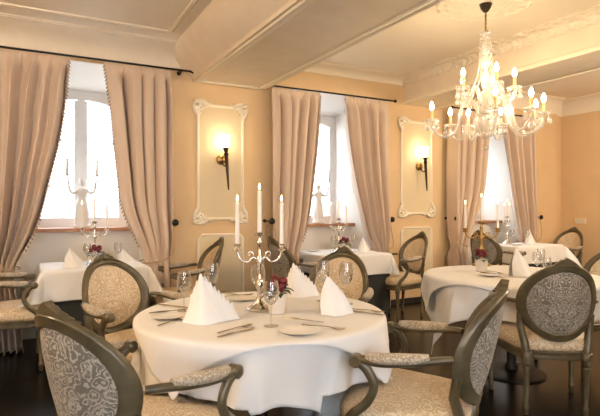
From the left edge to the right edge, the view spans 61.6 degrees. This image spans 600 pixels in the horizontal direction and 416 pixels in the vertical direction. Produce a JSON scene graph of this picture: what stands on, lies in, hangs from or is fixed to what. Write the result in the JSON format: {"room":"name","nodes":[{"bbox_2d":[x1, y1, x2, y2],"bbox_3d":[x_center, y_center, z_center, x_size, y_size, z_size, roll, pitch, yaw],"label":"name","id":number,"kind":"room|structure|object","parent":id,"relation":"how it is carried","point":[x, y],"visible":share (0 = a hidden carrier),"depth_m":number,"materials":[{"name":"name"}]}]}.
{"room":"restaurant","nodes":[
{"label":"restaurant","id":0,"kind":"room"},
{"bbox_2d":[3,48,560,299],"bbox_3d":[-0.106,-0.400,6.351,11.255,3.400,0.674,0,0,-28],"label":"wall","id":1,"kind":"structure","parent":0,"point":[258,135],"depth_m":5.84,"materials":[{"name":"paint"}]},
{"bbox_2d":[14,60,143,339],"bbox_3d":[-2.237,-0.056,5.199,1.288,2.712,0.673,0,0,-28],"label":"window recess","id":2,"kind":"object","parent":1,"relation":"in","point":[49,244],"visible":0.21,"depth_m":5.12,"materials":[{"name":"white paint"}]},
{"bbox_2d":[64,158,99,227],"bbox_3d":[-2.279,-0.142,5.246,0.162,0.715,0.340,0,0,44],"label":"figurine","id":3,"kind":"object","parent":2,"relation":"on","point":[81,191],"visible":0.94,"depth_m":5.21,"materials":[{"name":"white ceramic"}]},
{"bbox_2d":[64,158,69,178],"bbox_3d":[-2.384,-0.378,5.149,0.057,0.244,0.057,0,0,-28],"label":"candle","id":4,"kind":"object","parent":3,"relation":"on","point":[67,173],"depth_m":5.14,"materials":[{"name":"white wax"}]},
{"bbox_2d":[94,160,99,179],"bbox_3d":[-2.143,-0.378,5.312,0.057,0.244,0.057,0,0,-28],"label":"candle","id":5,"kind":"object","parent":3,"relation":"on","point":[97,174],"depth_m":5.30,"materials":[{"name":"white wax"}]},
{"bbox_2d":[36,90,126,227],"bbox_3d":[-2.375,-0.535,5.454,0.986,1.501,0.092,0,0,-28],"label":"window","id":6,"kind":"structure","parent":1,"relation":"in","point":[80,140],"depth_m":5.43,"materials":[{"name":"white paint"}]},
{"bbox_2d":[0,12,181,68],"bbox_3d":[-2.922,-1.562,4.297,3.948,0.230,0.260,0,0,-28],"label":"trim","id":7,"kind":"structure","parent":1,"relation":"attached to","point":[17,31],"depth_m":4.80,"materials":[{"name":"paint"}]},
{"bbox_2d":[0,45,193,74],"bbox_3d":[-2.042,-1.416,4.832,2.065,0.044,0.156,0,0,-28],"label":"curtain rod","id":8,"kind":"object","parent":1,"relation":"attached to","point":[5,47],"visible":0.9,"depth_m":4.81,"materials":[{"name":"black metal"}]},
{"bbox_2d":[0,48,70,355],"bbox_3d":[-2.437,-0.054,4.541,0.672,2.684,0.235,0,0,-31],"label":"curtain","id":9,"kind":"object","parent":8,"relation":"hanging from","point":[33,86],"visible":0.94,"depth_m":4.51,"materials":[{"name":"beige fabric"}]},
{"bbox_2d":[103,62,173,306],"bbox_3d":[-1.605,-0.054,4.994,0.671,2.684,0.238,0,0,-28],"label":"curtain","id":10,"kind":"object","parent":8,"relation":"hanging from","point":[140,98],"visible":0.77,"depth_m":4.99,"materials":[{"name":"beige fabric"}]},
{"bbox_2d":[172,219,178,225],"bbox_3d":[-1.308,0.159,5.187,0.072,0.071,0.228,0,0,-28],"label":"curtain holdback","id":11,"kind":"object","parent":1,"relation":"attached to","point":[175,222],"visible":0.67,"depth_m":5.09,"materials":[{"name":"black metal"}]},
{"bbox_2d":[139,226,174,263],"bbox_3d":[-1.443,0.366,5.070,0.360,0.388,0.277,0,0,-28],"label":"cord","id":12,"kind":"object","parent":11,"relation":"hanging from","point":[173,226],"visible":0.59,"depth_m":5.01,"materials":[{"name":"beige fabric"}]},
{"bbox_2d":[193,98,247,224],"bbox_3d":[-0.870,-0.489,5.539,0.640,1.365,0.058,0,0,-28],"label":"trim","id":13,"kind":"structure","parent":1,"relation":"attached to","point":[215,201],"depth_m":5.53,"materials":[{"name":"beige paint"}]},
{"bbox_2d":[197,233,243,292],"bbox_3d":[-0.872,0.661,5.542,0.544,0.742,0.020,0,0,-28],"label":"trim","id":14,"kind":"structure","parent":1,"relation":"attached to","point":[231,268],"depth_m":5.59,"materials":[{"name":"beige paint"}]},
{"bbox_2d":[216,135,229,189],"bbox_3d":[-0.829,-0.481,5.476,0.113,0.597,0.169,0,0,-28],"label":"wall sconce","id":15,"kind":"object","parent":1,"relation":"attached to","point":[221,159],"visible":1,"depth_m":5.45,"materials":[{"name":"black metal"}]},
{"bbox_2d":[263,218,274,223],"bbox_3d":[-0.357,0.159,5.701,0.072,0.071,0.228,0,0,-28],"label":"curtain holdback","id":16,"kind":"object","parent":1,"relation":"attached to","point":[271,220],"visible":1,"depth_m":5.61,"materials":[{"name":"black metal"}]},
{"bbox_2d":[174,0,444,89],"bbox_3d":[0.897,-1.668,2.247,1.079,0.665,7.500,0,0,-28],"label":"ceiling beam","id":17,"kind":"structure","parent":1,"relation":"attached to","point":[250,44],"depth_m":4.08,"materials":[{"name":"paint"}]},
{"bbox_2d":[308,115,334,222],"bbox_3d":[0.065,-0.535,6.773,0.986,1.501,0.092,0,0,-28],"label":"window","id":18,"kind":"structure","parent":1,"relation":"in","point":[328,122],"depth_m":6.96,"materials":[{"name":"white paint"}]},
{"bbox_2d":[294,89,371,250],"bbox_3d":[0.203,-0.056,6.518,1.288,2.712,0.673,0,0,-28],"label":"wall niche","id":19,"kind":"object","parent":1,"relation":"in","point":[318,236],"visible":0.28,"depth_m":6.74,"materials":[{"name":"white paint"}]},
{"bbox_2d":[312,169,330,222],"bbox_3d":[0.240,-0.142,6.632,0.340,0.715,0.162,0,0,-35],"label":"figurine","id":20,"kind":"object","parent":19,"relation":"on","point":[318,213],"visible":0.88,"depth_m":6.60,"materials":[{"name":"white ceramic"}]},
{"bbox_2d":[327,169,330,184],"bbox_3d":[0.387,-0.378,6.670,0.057,0.244,0.057,0,0,-28],"label":"candle","id":21,"kind":"object","parent":20,"relation":"on","point":[329,178],"depth_m":6.66,"materials":[{"name":"white wax"}]},
{"bbox_2d":[271,85,396,102],"bbox_3d":[0.424,-1.376,6.165,1.834,0.044,0.156,0,0,-28],"label":"curtain rod","id":22,"kind":"object","parent":1,"relation":"attached to","point":[394,101],"visible":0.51,"depth_m":6.08,"materials":[{"name":"black metal"}]},
{"bbox_2d":[271,87,321,275],"bbox_3d":[-0.036,-0.034,5.837,0.656,2.644,0.236,0,0,-27],"label":"curtain","id":23,"kind":"object","parent":22,"relation":"hanging from","point":[296,114],"visible":0.77,"depth_m":5.77,"materials":[{"name":"beige fabric"}]},
{"bbox_2d":[344,96,390,307],"bbox_3d":[0.828,-0.034,6.311,0.677,2.644,0.224,0,0,-28],"label":"curtain","id":24,"kind":"object","parent":22,"relation":"hanging from","point":[366,120],"visible":0.81,"depth_m":6.30,"materials":[{"name":"beige fabric"}]},
{"bbox_2d":[304,62,402,85],"bbox_3d":[0.524,-1.681,6.218,2.042,0.100,0.160,0,0,-28],"label":"trim","id":25,"kind":"structure","parent":1,"relation":"attached to","point":[326,68],"depth_m":6.33,"materials":[{"name":"beige paint"}]},
{"bbox_2d":[391,296,420,304],"bbox_3d":[1.625,1.265,6.894,1.570,0.070,0.018,0,0,-28],"label":"baseboard","id":26,"kind":"structure","parent":1,"relation":"attached to","point":[411,299],"depth_m":6.80,"materials":[{"name":"black wood"}]},
{"bbox_2d":[400,226,431,275],"bbox_3d":[1.596,0.650,6.876,0.563,0.763,0.020,0,0,-28],"label":"trim","id":27,"kind":"structure","parent":1,"relation":"attached to","point":[406,233],"depth_m":6.93,"materials":[{"name":"beige paint"}]},
{"bbox_2d":[398,116,435,217],"bbox_3d":[1.597,-0.535,6.873,0.659,1.370,0.058,0,0,-28],"label":"wall panel","id":28,"kind":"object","parent":1,"relation":"attached to","point":[414,197],"depth_m":6.87,"materials":[{"name":"beige paint"}]},
{"bbox_2d":[416,147,428,190],"bbox_3d":[1.669,-0.513,6.827,0.113,0.597,0.169,0,0,-28],"label":"wall sconce","id":29,"kind":"object","parent":1,"relation":"attached to","point":[419,166],"visible":1,"depth_m":6.80,"materials":[{"name":"brown metal"}]},
{"bbox_2d":[468,114,518,264],"bbox_3d":[2.718,-0.056,7.878,1.288,2.712,0.673,0,0,-28],"label":"wall niche","id":30,"kind":"object","parent":1,"relation":"in","point":[497,188],"visible":0.1,"depth_m":8.11,"materials":[{"name":"white paint"}]},
{"bbox_2d":[450,106,539,117],"bbox_3d":[2.911,-1.394,7.510,1.898,0.044,0.156,0,0,-28],"label":"curtain rod","id":31,"kind":"object","parent":1,"relation":"attached to","point":[451,107],"visible":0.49,"depth_m":7.36,"materials":[{"name":"black metal"}]},
{"bbox_2d":[446,108,491,265],"bbox_3d":[2.450,-0.043,7.190,0.800,2.663,0.246,0,0,-28],"label":"curtain","id":32,"kind":"object","parent":31,"relation":"hanging from","point":[466,160],"visible":0.8,"depth_m":7.05,"materials":[{"name":"beige fabric"}]},
{"bbox_2d":[502,114,537,241],"bbox_3d":[3.330,-0.043,7.644,0.793,2.663,0.251,0,0,-28],"label":"curtain","id":33,"kind":"object","parent":31,"relation":"hanging from","point":[520,147],"visible":0.63,"depth_m":7.64,"materials":[{"name":"beige fabric"}]},
{"bbox_2d":[402,22,599,109],"bbox_3d":[3.423,-1.683,3.613,0.624,0.634,7.500,0,0,-28],"label":"ceiling beam","id":34,"kind":"structure","parent":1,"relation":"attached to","point":[574,53],"depth_m":5.33,"materials":[{"name":"paint"}]},
{"bbox_2d":[402,4,599,85],"bbox_3d":[3.102,-1.681,3.439,0.150,0.100,7.500,0,0,-28],"label":"trim","id":35,"kind":"structure","parent":1,"relation":"attached to","point":[589,16],"depth_m":5.17,"materials":[{"name":"beige"}]},
{"bbox_2d":[470,90,565,113],"bbox_3d":[3.120,-1.654,7.621,2.655,0.240,0.160,0,0,-28],"label":"trim","id":36,"kind":"structure","parent":1,"relation":"attached to","point":[552,103],"depth_m":7.86,"materials":[{"name":"beige paint"}]},
{"bbox_2d":[557,100,563,116],"bbox_3d":[4.354,-1.654,8.402,0.258,0.240,0.160,0,0,-28],"label":"trim","id":37,"kind":"structure","parent":1,"relation":"attached to","point":[561,103],"depth_m":8.47,"materials":[{"name":"beige paint"}]},
{"bbox_3d":[1.136,0.159,6.508,0.072,0.071,0.228,0,0,-28],"label":"curtain holdback","id":38,"kind":"object","parent":1,"relation":"attached to","visible":0},
{"bbox_2d":[370,226,393,250],"bbox_3d":[1.033,0.366,6.409,0.288,0.388,0.277,0,0,-28],"label":"cord","id":39,"kind":"object","parent":38,"relation":"hanging from","point":[391,226],"visible":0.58,"depth_m":6.34,"materials":[{"name":"beige fabric"}]},
{"bbox_2d":[0,0,599,98],"bbox_3d":[1.738,-1.938,2.941,11.255,0.523,8.320,0,0,-28],"label":"ceiling","id":40,"kind":"structure","parent":0,"point":[426,38],"depth_m":4.82,"materials":[{"name":"beige paint"}]},
{"bbox_2d":[0,0,200,33],"bbox_3d":[-1.188,-1.669,0.854,3.722,0.016,7.032,0,0,-28],"label":"trim","id":41,"kind":"structure","parent":40,"relation":"attached to","point":[189,7],"depth_m":4.41,"materials":[{"name":"beige paint"}]},
{"bbox_2d":[435,0,535,20],"bbox_3d":[1.567,-1.716,4.245,0.820,0.030,0.808,0,0,-28],"label":"trim","id":42,"kind":"structure","parent":40,"relation":"attached to","point":[458,10],"depth_m":4.34,"materials":[{"name":"beige paint"}]},
{"bbox_2d":[425,2,550,147],"bbox_3d":[1.615,-1.092,4.271,0.855,1.235,1.032,0,0,-28],"label":"chandelier","id":43,"kind":"object","parent":40,"relation":"hanging from","point":[485,7],"visible":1,"depth_m":4.21,"materials":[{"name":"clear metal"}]},
{"bbox_2d":[0,302,599,415],"bbox_3d":[1.738,1.350,2.941,11.255,0.100,8.320,0,0,-28],"label":"floor","id":44,"kind":"structure","parent":0,"point":[25,390],"depth_m":3.64,"materials":[{"name":"black wood"}]},
{"bbox_2d":[0,272,43,370],"bbox_3d":[-2.431,0.799,4.107,0.687,1.003,0.672,0,0,-30],"label":"armchair","id":45,"kind":"object","parent":44,"relation":"on","point":[12,316],"visible":0.74,"depth_m":3.94,"materials":[{"name":"beige fabric"}]},
{"bbox_2d":[81,252,189,362],"bbox_3d":[-1.052,0.799,3.159,0.687,1.003,0.672,0,0,37],"label":"armchair","id":46,"kind":"object","parent":44,"relation":"on","point":[114,292],"visible":0.54,"depth_m":3.30,"materials":[{"name":"beige fabric"}]},
{"bbox_2d":[34,300,243,415],"bbox_3d":[-0.621,0.799,1.871,0.672,1.003,0.687,0,0,34],"label":"armchair","id":47,"kind":"object","parent":44,"relation":"on","point":[88,374],"visible":1,"depth_m":1.60,"materials":[{"name":"brown wood"}]},
{"bbox_2d":[151,237,223,305],"bbox_3d":[-1.072,0.799,4.875,0.687,1.003,0.672,0,0,-27],"label":"armchair","id":48,"kind":"object","parent":44,"relation":"on","point":[212,255],"visible":0.58,"depth_m":4.86,"materials":[{"name":"beige fabric"}]},
{"bbox_2d":[255,410,268,415],"bbox_3d":[-0.195,0.919,2.560,1.166,0.761,1.166,0,0,-28],"label":"round table","id":49,"kind":"object","parent":44,"relation":"on","point":[266,413],"visible":0.02,"depth_m":2.53,"materials":[{"name":"brown wood"}]},
{"bbox_2d":[131,341,392,415],"bbox_3d":[-0.190,0.837,2.563,1.284,0.607,1.199,0,0,-34],"label":"tablecloth","id":50,"kind":"object","parent":49,"relation":"on","point":[296,376],"visible":0.32,"depth_m":2.00,"materials":[{"name":"white fabric"}]},
{"bbox_2d":[133,291,392,399],"bbox_3d":[-0.194,0.659,2.561,1.260,0.259,1.252,0,0,-28],"label":"tablecloth","id":51,"kind":"object","parent":50,"relation":"on","point":[175,348],"visible":0.64,"depth_m":2.14,"materials":[{"name":"white fabric"}]},
{"bbox_2d":[151,312,184,318],"bbox_3d":[-0.628,0.519,2.393,0.160,0.010,0.160,0,0,-28],"label":"plate","id":52,"kind":"object","parent":51,"relation":"on","point":[162,315],"visible":1,"depth_m":2.41,"materials":[{"name":"white ceramic"}]},
{"bbox_2d":[149,308,187,313],"bbox_3d":[-0.631,0.509,2.472,0.217,0.007,0.015,0,0,-31],"label":"knife","id":53,"kind":"object","parent":51,"relation":"on","point":[187,308],"visible":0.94,"depth_m":2.46,"materials":[{"name":"silver metal"}]},
{"bbox_2d":[182,273,239,324],"bbox_3d":[-0.426,0.418,2.356,0.175,0.220,0.232,0,0,42],"label":"folded napkin","id":54,"kind":"object","parent":51,"relation":"on","point":[207,306],"visible":1,"depth_m":2.32,"materials":[{"name":"white fabric"}]},
{"bbox_2d":[217,323,252,332],"bbox_3d":[-0.280,0.523,2.171,0.025,0.008,0.200,0,0,39],"label":"fork","id":55,"kind":"object","parent":51,"relation":"on","point":[249,324],"visible":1,"depth_m":2.19,"materials":[{"name":"silver metal"}]},
{"bbox_2d":[217,327,254,336],"bbox_3d":[-0.262,0.523,2.113,0.015,0.007,0.217,0,0,40],"label":"knife","id":56,"kind":"object","parent":51,"relation":"on","point":[251,327],"visible":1,"depth_m":2.10,"materials":[{"name":"silver metal"}]},
{"bbox_2d":[229,295,256,300],"bbox_3d":[-0.324,0.519,2.856,0.160,0.010,0.160,0,0,-28],"label":"plate","id":57,"kind":"object","parent":51,"relation":"on","point":[237,297],"visible":1,"depth_m":2.87,"materials":[{"name":"white ceramic"}]},
{"bbox_2d":[233,232,285,312],"bbox_3d":[-0.208,0.328,2.579,0.260,0.400,0.126,0,0,-26],"label":"candelabrum","id":58,"kind":"object","parent":51,"relation":"on","point":[259,306],"visible":0.96,"depth_m":2.57,"materials":[{"name":"silver metal"}]},
{"bbox_2d":[235,195,238,243],"bbox_3d":[-0.320,0.064,2.567,0.022,0.254,0.022,0,0,-28],"label":"candle","id":59,"kind":"object","parent":58,"relation":"on","point":[237,202],"visible":0.99,"depth_m":2.56,"materials":[{"name":"white wax"}]},
{"bbox_2d":[233,244,241,251],"bbox_3d":[-0.320,0.209,2.567,0.048,0.042,0.047,0,0,-6],"label":"candle cup","id":60,"kind":"object","parent":58,"relation":"on","point":[237,246],"depth_m":2.55,"materials":[{"name":"silver metal"}]},
{"bbox_2d":[257,183,261,231],"bbox_3d":[-0.208,0.004,2.579,0.022,0.254,0.022,0,0,-28],"label":"candle","id":61,"kind":"object","parent":58,"relation":"on","point":[259,205],"visible":0.96,"depth_m":2.57,"materials":[{"name":"white wax"}]},
{"bbox_2d":[279,195,283,243],"bbox_3d":[-0.095,0.064,2.590,0.022,0.254,0.022,0,0,-28],"label":"candle","id":62,"kind":"object","parent":58,"relation":"on","point":[281,221],"visible":1,"depth_m":2.58,"materials":[{"name":"white wax"}]},
{"bbox_2d":[277,244,285,251],"bbox_3d":[-0.095,0.209,2.590,0.048,0.042,0.047,0,0,-6],"label":"candle cup","id":63,"kind":"object","parent":58,"relation":"on","point":[281,246],"depth_m":2.58,"materials":[{"name":"silver metal"}]},
{"bbox_2d":[261,275,293,314],"bbox_3d":[-0.117,0.433,2.506,0.165,0.189,0.167,0,0,14],"label":"potted plant","id":64,"kind":"object","parent":51,"relation":"on","point":[280,297],"visible":0.99,"depth_m":2.47,"materials":[{"name":"beige ceramic"}]},
{"bbox_2d":[280,325,317,334],"bbox_3d":[-0.004,0.519,2.108,0.160,0.010,0.160,0,0,-28],"label":"plate","id":65,"kind":"object","parent":51,"relation":"on","point":[294,329],"visible":1,"depth_m":2.12,"materials":[{"name":"white ceramic"}]},
{"bbox_2d":[283,263,319,297],"bbox_3d":[-0.005,0.430,3.008,0.205,0.195,0.155,0,0,-36],"label":"folded napkin","id":66,"kind":"object","parent":51,"relation":"on","point":[302,287],"visible":0.92,"depth_m":2.98,"materials":[{"name":"white fabric"}]},
{"bbox_2d":[282,316,322,321],"bbox_3d":[0.012,0.509,2.278,0.217,0.007,0.015,0,0,29],"label":"knife","id":67,"kind":"object","parent":51,"relation":"on","point":[282,316],"visible":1,"depth_m":2.28,"materials":[{"name":"silver metal"}]},
{"bbox_2d":[302,324,344,329],"bbox_3d":[0.101,0.522,2.195,0.200,0.008,0.025,0,0,22],"label":"fork","id":68,"kind":"object","parent":51,"relation":"on","point":[338,328],"visible":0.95,"depth_m":2.18,"materials":[{"name":"silver metal"}]},
{"bbox_2d":[319,276,352,316],"bbox_3d":[0.172,0.435,2.497,0.129,0.186,0.145,0,0,43],"label":"folded napkin","id":69,"kind":"object","parent":51,"relation":"on","point":[333,302],"visible":1,"depth_m":2.46,"materials":[{"name":"white fabric"}]},
{"bbox_2d":[267,235,317,290],"bbox_3d":[-0.030,0.799,5.426,0.687,1.003,0.672,0,0,-31],"label":"armchair","id":70,"kind":"object","parent":44,"relation":"on","point":[281,267],"visible":0.35,"depth_m":5.20,"materials":[{"name":"beige fabric"}]},
{"bbox_2d":[308,246,373,302],"bbox_3d":[0.215,0.799,3.600,0.672,1.003,0.687,0,0,23],"label":"armchair","id":71,"kind":"object","parent":44,"relation":"on","point":[339,272],"visible":0.28,"depth_m":3.82,"materials":[{"name":"beige fabric"}]},
{"bbox_2d":[384,231,427,321],"bbox_3d":[1.221,0.799,6.058,0.687,1.003,0.672,0,0,-27],"label":"armchair","id":72,"kind":"object","parent":44,"relation":"on","point":[412,254],"visible":0.77,"depth_m":5.95,"materials":[{"name":"beige fabric"}]},
{"bbox_2d":[340,279,508,415],"bbox_3d":[0.550,0.799,2.215,0.687,1.003,0.672,0,0,23],"label":"armchair","id":73,"kind":"object","parent":44,"relation":"on","point":[408,393],"visible":0.99,"depth_m":2.02,"materials":[{"name":"beige fabric"}]},
{"bbox_2d":[470,230,526,265],"bbox_3d":[2.626,0.799,6.824,0.687,1.003,0.672,0,0,-34],"label":"armchair","id":74,"kind":"object","parent":44,"relation":"on","point":[495,253],"visible":0.35,"depth_m":6.58,"materials":[{"name":"beige fabric"}]},
{"bbox_2d":[487,351,546,383],"bbox_3d":[1.660,0.919,3.950,1.252,0.761,1.252,0,0,-28],"label":"round table","id":75,"kind":"object","parent":44,"relation":"on","point":[510,371],"visible":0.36,"depth_m":3.88,"materials":[{"name":"brown wood"}]},
{"bbox_2d":[426,285,599,354],"bbox_3d":[1.645,0.836,3.941,1.360,0.606,1.288,0,0,-37],"label":"tablecloth","id":76,"kind":"object","parent":75,"relation":"on","point":[448,305],"visible":0.31,"depth_m":3.57,"materials":[{"name":"white fabric"}]},
{"bbox_2d":[421,265,599,309],"bbox_3d":[1.660,0.677,3.950,1.339,0.295,1.338,0,0,-43],"label":"tablecloth","id":77,"kind":"object","parent":76,"relation":"on","point":[433,279],"visible":0.5,"depth_m":3.83,"materials":[{"name":"white fabric"}]},
{"bbox_2d":[471,248,490,271],"bbox_3d":[1.500,0.433,4.151,0.165,0.189,0.167,0,0,-23],"label":"potted plant","id":78,"kind":"object","parent":77,"relation":"on","point":[481,264],"visible":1,"depth_m":4.12,"materials":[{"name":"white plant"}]},
{"bbox_2d":[462,221,500,265],"bbox_3d":[1.638,0.328,4.540,0.348,0.400,0.141,0,0,-20],"label":"candelabrum","id":79,"kind":"object","parent":77,"relation":"on","point":[481,236],"visible":0.8,"depth_m":4.53,"materials":[{"name":"gold metal"}]},
{"bbox_2d":[464,201,466,227],"bbox_3d":[1.489,0.064,4.532,0.022,0.254,0.022,0,0,-28],"label":"candle","id":80,"kind":"object","parent":79,"relation":"on","point":[465,218],"visible":1,"depth_m":4.53,"materials":[{"name":"white wax"}]},
{"bbox_2d":[480,193,482,220],"bbox_3d":[1.638,0.004,4.540,0.022,0.254,0.022,0,0,-28],"label":"candle","id":81,"kind":"object","parent":79,"relation":"on","point":[481,198],"visible":1,"depth_m":4.53,"materials":[{"name":"white wax"}]},
{"bbox_2d":[496,201,498,227],"bbox_3d":[1.787,0.064,4.547,0.022,0.254,0.022,0,0,-28],"label":"candle","id":82,"kind":"object","parent":79,"relation":"on","point":[497,207],"visible":1,"depth_m":4.54,"materials":[{"name":"white wax"}]},
{"bbox_2d":[478,273,498,275],"bbox_3d":[1.446,0.519,3.849,0.160,0.010,0.160,0,0,-28],"label":"plate","id":83,"kind":"object","parent":77,"relation":"on","point":[483,274],"visible":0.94,"depth_m":3.87,"materials":[{"name":"white ceramic"}]},
{"bbox_2d":[509,249,531,276],"bbox_3d":[1.692,0.423,3.867,0.144,0.209,0.163,0,0,38],"label":"folded napkin","id":84,"kind":"object","parent":77,"relation":"on","point":[518,267],"visible":1,"depth_m":3.82,"materials":[{"name":"white fabric"}]},
{"bbox_2d":[560,246,581,266],"bbox_3d":[2.268,0.428,4.228,0.156,0.200,0.138,0,0,-29],"label":"folded napkin","id":85,"kind":"object","parent":77,"relation":"on","point":[566,253],"visible":0.54,"depth_m":4.20,"materials":[{"name":"white fabric"}]},
{"bbox_2d":[488,258,598,415],"bbox_3d":[1.609,0.799,3.295,0.672,1.003,0.687,0,0,6],"label":"armchair","id":86,"kind":"object","parent":44,"relation":"on","point":[555,305],"visible":0.84,"depth_m":3.08,"materials":[{"name":"brown wood"}]},
{"bbox_2d":[553,227,582,265],"bbox_3d":[3.915,0.799,7.551,0.687,1.003,0.672,0,0,-28],"label":"armchair","id":87,"kind":"object","parent":44,"relation":"on","point":[572,238],"visible":0.38,"depth_m":7.64,"materials":[{"name":"beige fabric"}]},
{"bbox_2d":[580,253,599,377],"bbox_3d":[2.364,0.799,4.143,0.687,1.003,0.672,0,0,-12],"label":"armchair","id":88,"kind":"object","parent":44,"relation":"on","point":[592,266],"visible":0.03,"depth_m":4.33,"materials":[{"name":"brown wood"}]},
{"bbox_3d":[0.498,0.919,5.976,0.792,0.761,0.792,0,0,-28],"label":"table","id":89,"kind":"object","parent":44,"relation":"on","visible":0},
{"bbox_2d":[301,272,389,317],"bbox_3d":[0.494,0.909,5.977,0.836,0.745,0.827,0,0,-28],"label":"table skirt","id":90,"kind":"object","parent":89,"relation":"on","point":[380,299],"visible":0.13,"depth_m":5.75,"materials":[{"name":"grey fabric"}]},
{"bbox_2d":[299,248,402,274],"bbox_3d":[0.502,0.699,5.970,1.004,0.331,1.012,0,0,-28],"label":"tablecloth","id":91,"kind":"object","parent":89,"relation":"on","point":[375,263],"visible":0.49,"depth_m":5.76,"materials":[{"name":"white fabric"}]},
{"bbox_2d":[330,218,347,251],"bbox_3d":[0.461,0.333,6.002,0.260,0.400,0.126,0,0,-14],"label":"candelabrum","id":92,"kind":"object","parent":91,"relation":"on","point":[338,219],"visible":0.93,"depth_m":5.99,"materials":[{"name":"silver metal"}]},
{"bbox_2d":[338,237,351,247],"bbox_3d":[0.525,0.438,5.886,0.165,0.189,0.167,0,0,40],"label":"potted plant","id":93,"kind":"object","parent":91,"relation":"on","point":[346,240],"visible":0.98,"depth_m":5.85,"materials":[{"name":"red plant"}]},
{"bbox_2d":[358,237,370,251],"bbox_3d":[0.767,0.447,6.043,0.136,0.172,0.181,0,0,20],"label":"folded napkin","id":94,"kind":"object","parent":91,"relation":"on","point":[363,247],"visible":1,"depth_m":5.99,"materials":[{"name":"white fabric"}]},
{"bbox_3d":[3.205,0.919,7.213,0.912,0.761,0.532,0,0,-28],"label":"table","id":95,"kind":"object","parent":44,"relation":"on","visible":0},
{"bbox_2d":[498,262,555,267],"bbox_3d":[3.204,0.909,7.210,0.954,0.745,0.573,0,0,-28],"label":"table skirt","id":96,"kind":"object","parent":95,"relation":"on","point":[542,265],"visible":0.16,"depth_m":7.02,"materials":[{"name":"grey fabric"}]},
{"bbox_2d":[499,242,563,263],"bbox_3d":[3.208,0.706,7.210,1.129,0.346,0.742,0,0,-28],"label":"tablecloth","id":97,"kind":"object","parent":95,"relation":"on","point":[554,251],"visible":0.62,"depth_m":6.95,"materials":[{"name":"white fabric"}]},
{"bbox_2d":[502,216,511,243],"bbox_3d":[2.997,0.333,7.282,0.260,0.400,0.126,0,0,-31],"label":"candelabrum","id":98,"kind":"object","parent":97,"relation":"on","point":[506,217],"visible":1,"depth_m":7.27,"materials":[{"name":"silver metal"}]},
{"bbox_2d":[524,229,535,243],"bbox_3d":[3.383,0.429,7.406,0.165,0.208,0.219,0,0,20],"label":"folded napkin","id":99,"kind":"object","parent":97,"relation":"on","point":[529,239],"visible":1,"depth_m":7.34,"materials":[{"name":"white fabric"}]},
{"bbox_3d":[-1.926,0.919,4.677,0.832,0.761,0.752,0,0,-28],"label":"table","id":100,"kind":"object","parent":44,"relation":"on","visible":0},
{"bbox_2d":[43,300,132,361],"bbox_3d":[-1.925,0.909,4.677,0.871,0.745,0.793,0,0,-28],"label":"table skirt","id":101,"kind":"object","parent":100,"relation":"on","point":[73,308],"visible":0.07,"depth_m":4.25,"materials":[{"name":"grey fabric"}]},
{"bbox_2d":[18,259,171,306],"bbox_3d":[-1.933,0.713,4.678,1.224,0.360,1.135,0,0,-28],"label":"tablecloth","id":102,"kind":"object","parent":100,"relation":"on","point":[56,283],"visible":0.59,"depth_m":4.22,"materials":[{"name":"white fabric"}]},
{"bbox_2d":[62,248,85,267],"bbox_3d":[-2.028,0.447,4.497,0.136,0.172,0.181,0,0,8],"label":"folded napkin","id":103,"kind":"object","parent":102,"relation":"on","point":[72,260],"visible":1,"depth_m":4.45,"materials":[{"name":"white fabric"}]},
{"bbox_2d":[79,221,108,262],"bbox_3d":[-1.962,0.333,4.805,0.126,0.400,0.260,0,0,35],"label":"candelabrum","id":104,"kind":"object","parent":102,"relation":"on","point":[94,235],"visible":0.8,"depth_m":4.79,"materials":[{"name":"silver metal"}]},
{"bbox_2d":[81,202,82,227],"bbox_3d":[-2.054,0.069,4.740,0.022,0.254,0.022,0,0,-28],"label":"candle","id":105,"kind":"object","parent":104,"relation":"on","point":[82,202],"visible":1,"depth_m":4.73,"materials":[{"name":"white wax"}]},
{"bbox_2d":[93,195,95,220],"bbox_3d":[-1.962,0.009,4.805,0.022,0.254,0.022,0,0,-28],"label":"candle","id":106,"kind":"object","parent":104,"relation":"on","point":[94,208],"visible":1,"depth_m":4.80,"materials":[{"name":"white wax"}]},
{"bbox_2d":[86,244,103,261],"bbox_3d":[-1.883,0.438,4.640,0.167,0.189,0.165,0,0,-44],"label":"potted plant","id":107,"kind":"object","parent":102,"relation":"on","point":[95,248],"visible":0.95,"depth_m":4.61,"materials":[{"name":"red plant"}]},
{"bbox_2d":[116,247,133,262],"bbox_3d":[-1.687,0.456,4.815,0.122,0.154,0.162,0,0,43],"label":"folded napkin","id":108,"kind":"object","parent":102,"relation":"on","point":[122,255],"visible":0.88,"depth_m":4.79,"materials":[{"name":"white fabric"}]},
{"bbox_2d":[561,111,599,267],"bbox_3d":[6.325,-0.400,5.239,0.200,3.400,8.000,0,0,-28],"label":"wall","id":109,"kind":"structure","parent":0,"point":[580,133],"depth_m":8.19,"materials":[{"name":"paint"}]},
{"bbox_2d":[561,93,599,116],"bbox_3d":[6.166,-1.649,5.153,0.160,0.250,7.600,0,0,-28],"label":"trim","id":110,"kind":"structure","parent":109,"relation":"attached to","point":[587,103],"depth_m":8.17,"materials":[{"name":"beige paint"}]},
{"bbox_2d":[575,218,585,223],"bbox_3d":[4.582,0.228,8.221,0.028,0.081,0.172,0,0,-28],"label":"switch box","id":111,"kind":"object","parent":109,"relation":"attached to","point":[577,220],"visible":1,"depth_m":8.21,"materials":[{"name":"beige plastic"}]},
{"label":"outside","id":112,"kind":"structure","parent":0,"visible":0},
{"bbox_3d":[-1.840,1.850,16.018,40.000,0.100,18.070,0,0,-28],"label":"ground","id":113,"kind":"structure","parent":112,"visible":0},
{"bbox_2d":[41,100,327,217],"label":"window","id":114,"kind":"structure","parent":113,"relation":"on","point":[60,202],"depth_m":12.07,"materials":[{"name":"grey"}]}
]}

